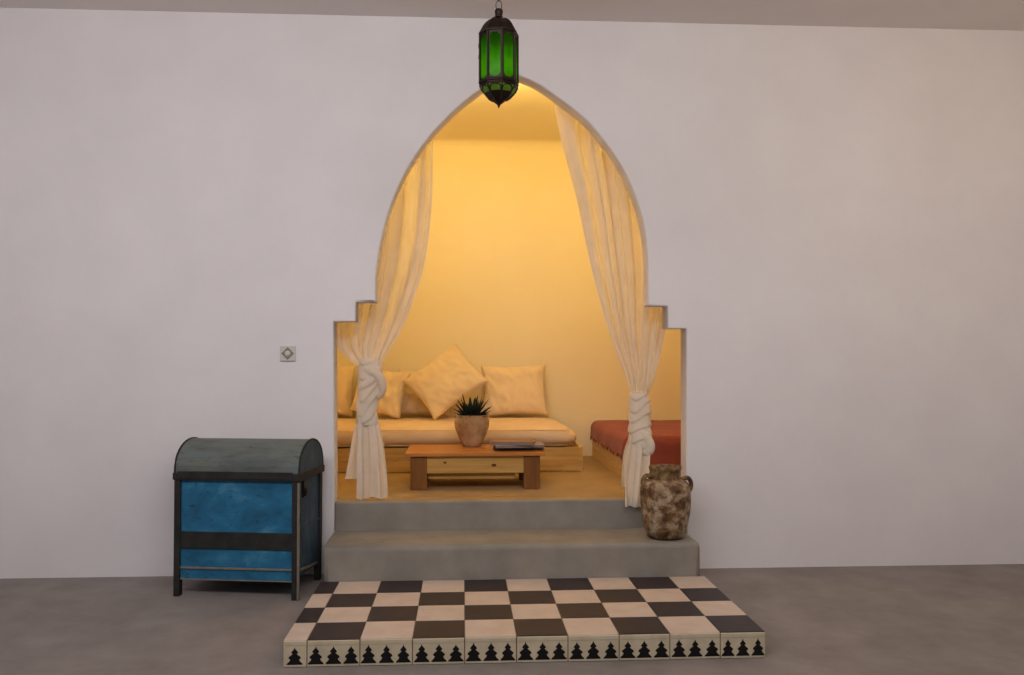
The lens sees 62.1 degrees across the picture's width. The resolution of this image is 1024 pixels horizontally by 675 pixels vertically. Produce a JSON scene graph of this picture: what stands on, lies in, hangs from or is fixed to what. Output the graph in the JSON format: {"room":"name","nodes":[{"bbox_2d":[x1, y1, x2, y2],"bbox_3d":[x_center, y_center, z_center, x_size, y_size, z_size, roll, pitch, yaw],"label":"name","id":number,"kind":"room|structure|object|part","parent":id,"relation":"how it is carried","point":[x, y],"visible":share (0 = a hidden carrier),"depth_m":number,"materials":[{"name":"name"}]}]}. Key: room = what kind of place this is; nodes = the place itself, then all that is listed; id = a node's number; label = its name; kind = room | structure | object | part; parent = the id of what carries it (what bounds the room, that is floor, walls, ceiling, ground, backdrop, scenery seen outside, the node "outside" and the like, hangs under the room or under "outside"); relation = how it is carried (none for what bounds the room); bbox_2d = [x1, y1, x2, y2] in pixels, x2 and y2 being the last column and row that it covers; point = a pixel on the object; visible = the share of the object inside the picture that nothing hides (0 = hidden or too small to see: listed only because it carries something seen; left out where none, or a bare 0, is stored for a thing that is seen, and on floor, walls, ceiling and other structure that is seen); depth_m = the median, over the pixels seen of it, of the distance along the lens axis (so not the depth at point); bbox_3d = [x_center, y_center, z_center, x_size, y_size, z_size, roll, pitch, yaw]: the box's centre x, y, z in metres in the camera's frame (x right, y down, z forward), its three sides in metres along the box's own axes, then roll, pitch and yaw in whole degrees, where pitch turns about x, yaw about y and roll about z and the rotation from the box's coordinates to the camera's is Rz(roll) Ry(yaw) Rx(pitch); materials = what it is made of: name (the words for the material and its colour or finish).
{"room":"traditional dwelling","nodes":[
{"label":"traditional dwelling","id":0,"kind":"room"},
{"bbox_2d":[335,456,644,530],"bbox_3d":[-0.149,1.107,5.487,3.570,0.442,1.978,0,-1,-3],"label":"floor","id":1,"kind":"structure","parent":0,"point":[594,496],"depth_m":4.53,"materials":[{"name":"concrete"}]},
{"bbox_2d":[337,417,582,472],"bbox_3d":[-0.742,0.740,5.999,2.384,0.315,0.866,0,-1,-3],"label":"sofa","id":2,"kind":"object","parent":1,"relation":"on","point":[563,453],"visible":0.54,"depth_m":5.63,"materials":[{"name":"beige fabric"}]},
{"bbox_2d":[337,365,355,416],"bbox_3d":[-1.346,0.389,6.284,0.368,0.403,0.178,0,-1,-3],"label":"cushion","id":3,"kind":"object","parent":2,"relation":"on","point":[345,374],"visible":0.31,"depth_m":6.25,"materials":[{"name":"fabric"}]},
{"bbox_2d":[349,371,409,418],"bbox_3d":[-0.960,0.394,6.183,0.437,0.386,0.202,0,-1,-3],"label":"cushion","id":4,"kind":"object","parent":2,"relation":"on","point":[390,404],"visible":0.47,"depth_m":6.12,"materials":[{"name":"fabric"}]},
{"bbox_2d":[399,370,448,416],"bbox_3d":[-0.654,0.416,6.315,0.417,0.349,0.164,0,-1,-3],"label":"cushion","id":5,"kind":"object","parent":2,"relation":"on","point":[411,403],"visible":0.31,"depth_m":6.25,"materials":[{"name":"fabric"}]},
{"bbox_2d":[402,344,488,419],"bbox_3d":[-0.479,0.312,6.118,0.602,0.547,0.260,0,-1,-17],"label":"cushion","id":6,"kind":"object","parent":2,"relation":"on","point":[442,383],"visible":1,"depth_m":6.05,"materials":[{"name":"fabric"}]},
{"bbox_3d":[-0.747,0.658,5.993,2.339,0.153,0.847,0,-1,-3],"label":"mattress","id":7,"kind":"part","parent":2,"relation":"part of","materials":[{"name":"fabric"}]},
{"bbox_2d":[481,364,547,415],"bbox_3d":[0.019,0.397,6.339,0.503,0.390,0.197,0,-1,-3],"label":"cushion","id":8,"kind":"object","parent":2,"relation":"on","point":[509,390],"visible":0.99,"depth_m":6.28,"materials":[{"name":"fabric"}]},
{"bbox_2d":[405,444,545,489],"bbox_3d":[-0.221,0.770,5.087,0.802,0.212,0.484,0,-1,-3],"label":"coffee table","id":9,"kind":"object","parent":1,"relation":"on","point":[453,461],"visible":0.9,"depth_m":4.88,"materials":[{"name":"brown wood"}]},
{"bbox_3d":[-0.534,0.775,4.889,0.095,0.193,0.085,0,-1,-3],"label":"leg","id":10,"kind":"part","parent":9,"relation":"part of","materials":[{"name":"brown wood"}]},
{"bbox_2d":[453,395,491,446],"bbox_3d":[-0.243,0.504,5.218,0.246,0.327,0.249,0,-1,-3],"label":"potted plant","id":11,"kind":"object","parent":9,"relation":"on","point":[471,425],"visible":1,"depth_m":5.15,"materials":[{"name":"green plant"}]},
{"bbox_3d":[-0.247,0.571,5.220,0.216,0.193,0.216,0,-1,-3],"label":"pot","id":12,"kind":"part","parent":11,"relation":"part of","materials":[{"name":"ceramic"}]},
{"bbox_2d":[493,443,543,449],"bbox_3d":[0.042,0.655,5.116,0.301,0.020,0.210,0,-1,1],"label":"magazine","id":13,"kind":"object","parent":9,"relation":"on","point":[494,448],"visible":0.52,"depth_m":5.01,"materials":[{"name":"paper"}]},
{"bbox_2d":[493,441,543,447],"bbox_3d":[0.035,0.635,5.034,0.286,0.015,0.200,0,-1,-8],"label":"magazine","id":14,"kind":"object","parent":13,"relation":"on","point":[537,444],"visible":0.66,"depth_m":4.94,"materials":[{"name":"paper"}]},
{"bbox_2d":[489,439,535,444],"bbox_3d":[0.005,0.618,5.026,0.261,0.018,0.195,0,-1,6],"label":"magazine","id":15,"kind":"object","parent":14,"relation":"on","point":[493,441],"visible":1,"depth_m":4.96,"materials":[{"name":"paper"}]},
{"bbox_3d":[0.112,0.776,4.926,0.095,0.193,0.085,0,-1,-3],"label":"leg","id":16,"kind":"part","parent":9,"relation":"part of","materials":[{"name":"brown wood"}]},
{"bbox_2d":[592,438,680,478],"bbox_3d":[1.123,0.764,5.883,0.945,0.262,1.310,0,-1,-3],"label":"daybed","id":17,"kind":"object","parent":1,"relation":"on","point":[612,462],"visible":0.05,"depth_m":5.78,"materials":[{"name":"brown wood"}]},
{"bbox_2d":[590,420,680,465],"bbox_3d":[1.107,0.711,5.864,0.956,0.196,1.319,0,-1,-3],"label":"bedspread","id":18,"kind":"object","parent":17,"relation":"on","point":[612,434],"visible":0.38,"depth_m":5.45,"materials":[{"name":"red fabric"}]},
{"bbox_2d":[434,83,581,139],"bbox_3d":[-0.150,-1.577,5.567,3.570,0.100,1.762,0,-1,-3],"label":"ceiling","id":19,"kind":"structure","parent":0,"point":[528,114],"depth_m":5.92,"materials":[{"name":"paint"}]},
{"bbox_2d":[337,139,432,499],"bbox_3d":[-0.700,-0.338,4.653,0.571,2.405,0.253,0,-1,-3],"label":"curtain","id":20,"kind":"object","parent":19,"relation":"hanging from","point":[366,462],"visible":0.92,"depth_m":4.68,"materials":[{"name":"white fabric"}]},
{"bbox_2d":[554,103,665,507],"bbox_3d":[0.633,-0.330,4.687,0.833,2.477,0.346,0,-1,-3],"label":"curtain","id":21,"kind":"object","parent":19,"relation":"hanging from","point":[616,219],"visible":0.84,"depth_m":4.79,"materials":[{"name":"white fabric"}]},
{"bbox_2d":[337,138,680,455],"bbox_3d":[-0.206,-0.273,6.512,3.770,2.664,0.190,0,-1,-3],"label":"wall","id":22,"kind":"structure","parent":0,"point":[507,278],"depth_m":6.53,"materials":[{"name":"paint"}]},
{"bbox_2d":[0,8,1023,578],"bbox_3d":[-0.011,-0.236,4.596,6.400,3.145,0.130,0,-1,-3],"label":"wall","id":23,"kind":"structure","parent":0,"point":[830,219],"depth_m":4.57,"materials":[{"name":"white paint"}]},
{"bbox_2d":[280,346,295,360],"bbox_3d":[-1.174,0.084,4.449,0.080,0.080,0.016,0,-1,-3],"label":"wall switch","id":24,"kind":"object","parent":23,"relation":"attached to","point":[287,353],"visible":1,"depth_m":4.45,"materials":[{"name":"plastic"}]},
{"bbox_2d":[0,564,1023,674],"bbox_3d":[0.155,1.245,1.652,6.400,0.149,5.738,0,-1,-3],"label":"floor","id":25,"kind":"structure","parent":0,"point":[915,619],"depth_m":3.65,"materials":[{"name":"concrete"}]},
{"bbox_2d":[173,437,324,600],"bbox_3d":[-1.296,0.874,4.223,0.632,0.750,0.373,0,-1,6],"label":"chest","id":26,"kind":"object","parent":25,"relation":"on","point":[246,509],"visible":1,"depth_m":4.07,"materials":[{"name":"blue paint"}]},
{"bbox_3d":[-1.606,0.959,4.094,0.032,0.575,0.035,0,-1,6],"label":"leg","id":27,"kind":"part","parent":26,"relation":"part of","materials":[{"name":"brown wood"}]},
{"bbox_3d":[-1.317,1.129,4.057,0.555,0.062,0.018,0,-1,6],"label":"rail","id":28,"kind":"part","parent":26,"relation":"part of","materials":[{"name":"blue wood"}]},
{"bbox_3d":[-1.298,0.919,4.225,0.560,0.490,0.331,0,-1,6],"label":"panel","id":29,"kind":"part","parent":26,"relation":"part of","materials":[{"name":"blue paint"}]},
{"bbox_3d":[-1.298,0.578,4.233,0.620,0.148,0.348,0,-1,6],"label":"lid","id":30,"kind":"part","parent":26,"relation":"part of","materials":[{"name":"grey paint"}]},
{"bbox_3d":[-1.023,0.957,4.035,0.037,0.575,0.037,0,-1,6],"label":"leg","id":31,"kind":"part","parent":26,"relation":"part of","materials":[{"name":"grey metal"}]},
{"bbox_3d":[-1.008,0.908,4.196,0.022,0.470,0.295,0,-1,6],"label":"panel","id":32,"kind":"part","parent":26,"relation":"part of","materials":[{"name":"blue paint"}]},
{"bbox_3d":[-0.993,0.965,4.354,0.032,0.575,0.035,0,-1,6],"label":"leg","id":33,"kind":"part","parent":26,"relation":"part of","materials":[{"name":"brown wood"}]},
{"bbox_2d":[324,528,699,581],"bbox_3d":[0.001,1.132,4.317,1.841,0.238,0.372,0,-1,-3],"label":"concrete step","id":34,"kind":"structure","parent":25,"relation":"on","point":[411,555],"depth_m":4.15,"materials":[{"name":"grey concrete"}]},
{"bbox_2d":[640,464,692,539],"bbox_3d":[0.778,0.831,4.309,0.268,0.362,0.248,0,-1,-3],"label":"jar","id":35,"kind":"object","parent":34,"relation":"on","point":[665,496],"visible":1,"depth_m":4.22,"materials":[{"name":"ceramic"}]},
{"bbox_3d":[0.677,0.728,4.273,0.062,0.090,0.026,0,-1,-14],"label":"handle","id":36,"kind":"part","parent":35,"relation":"part of","materials":[{"name":"ceramic"}]},
{"bbox_3d":[0.882,0.741,4.284,0.062,0.090,0.026,0,-1,8],"label":"handle","id":37,"kind":"part","parent":35,"relation":"part of","materials":[{"name":"ceramic"}]},
{"bbox_2d":[283,576,764,666],"bbox_3d":[0.038,1.220,3.705,1.867,0.115,0.846,0,-1,-3],"label":"platform","id":38,"kind":"object","parent":25,"relation":"on","point":[356,623],"visible":1,"depth_m":3.43,"materials":[{"name":"tile"}]},
{"bbox_2d":[0,0,1023,30],"bbox_3d":[0.078,-1.794,3.060,6.400,0.100,3.018,0,-1,-3],"label":"ceiling","id":39,"kind":"structure","parent":0,"point":[924,14],"depth_m":4.44,"materials":[{"name":"paint"}]},
{"bbox_2d":[478,0,518,107],"bbox_3d":[-0.052,-1.317,3.333,0.152,0.842,0.150,1,-2,-34],"label":"hanging lantern","id":40,"kind":"object","parent":39,"relation":"hanging from","point":[498,46],"visible":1,"depth_m":3.28,"materials":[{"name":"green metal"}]},
{"bbox_3d":[-0.108,-1.088,3.291,0.003,0.176,0.047,1,-2,-34],"label":"glass pane","id":41,"kind":"part","parent":40,"relation":"part of","materials":[{"name":"green glass"}]},
{"bbox_3d":[-0.065,-1.089,3.262,0.047,0.176,0.003,0,-1,11],"label":"glass pane","id":42,"kind":"part","parent":40,"relation":"part of","materials":[{"name":"green glass"}]},
{"bbox_3d":[-0.052,-1.083,3.328,0.150,0.215,0.150,0,-1,11],"label":"frame","id":43,"kind":"part","parent":40,"relation":"part of","materials":[{"name":"brown metal"}]},
{"bbox_3d":[-0.052,-0.944,3.325,0.144,0.097,0.144,1,-2,-34],"label":"lamp shade","id":44,"kind":"part","parent":40,"relation":"part of","materials":[{"name":"brown metal"}]},
{"bbox_3d":[-0.014,-1.089,3.272,0.047,0.176,0.003,1,-2,-34],"label":"glass pane","id":45,"kind":"part","parent":40,"relation":"part of","materials":[{"name":"green glass"}]},
{"bbox_3d":[0.014,-1.088,3.315,0.003,0.176,0.047,0,-1,11],"label":"glass pane","id":46,"kind":"part","parent":40,"relation":"part of","materials":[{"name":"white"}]}
]}

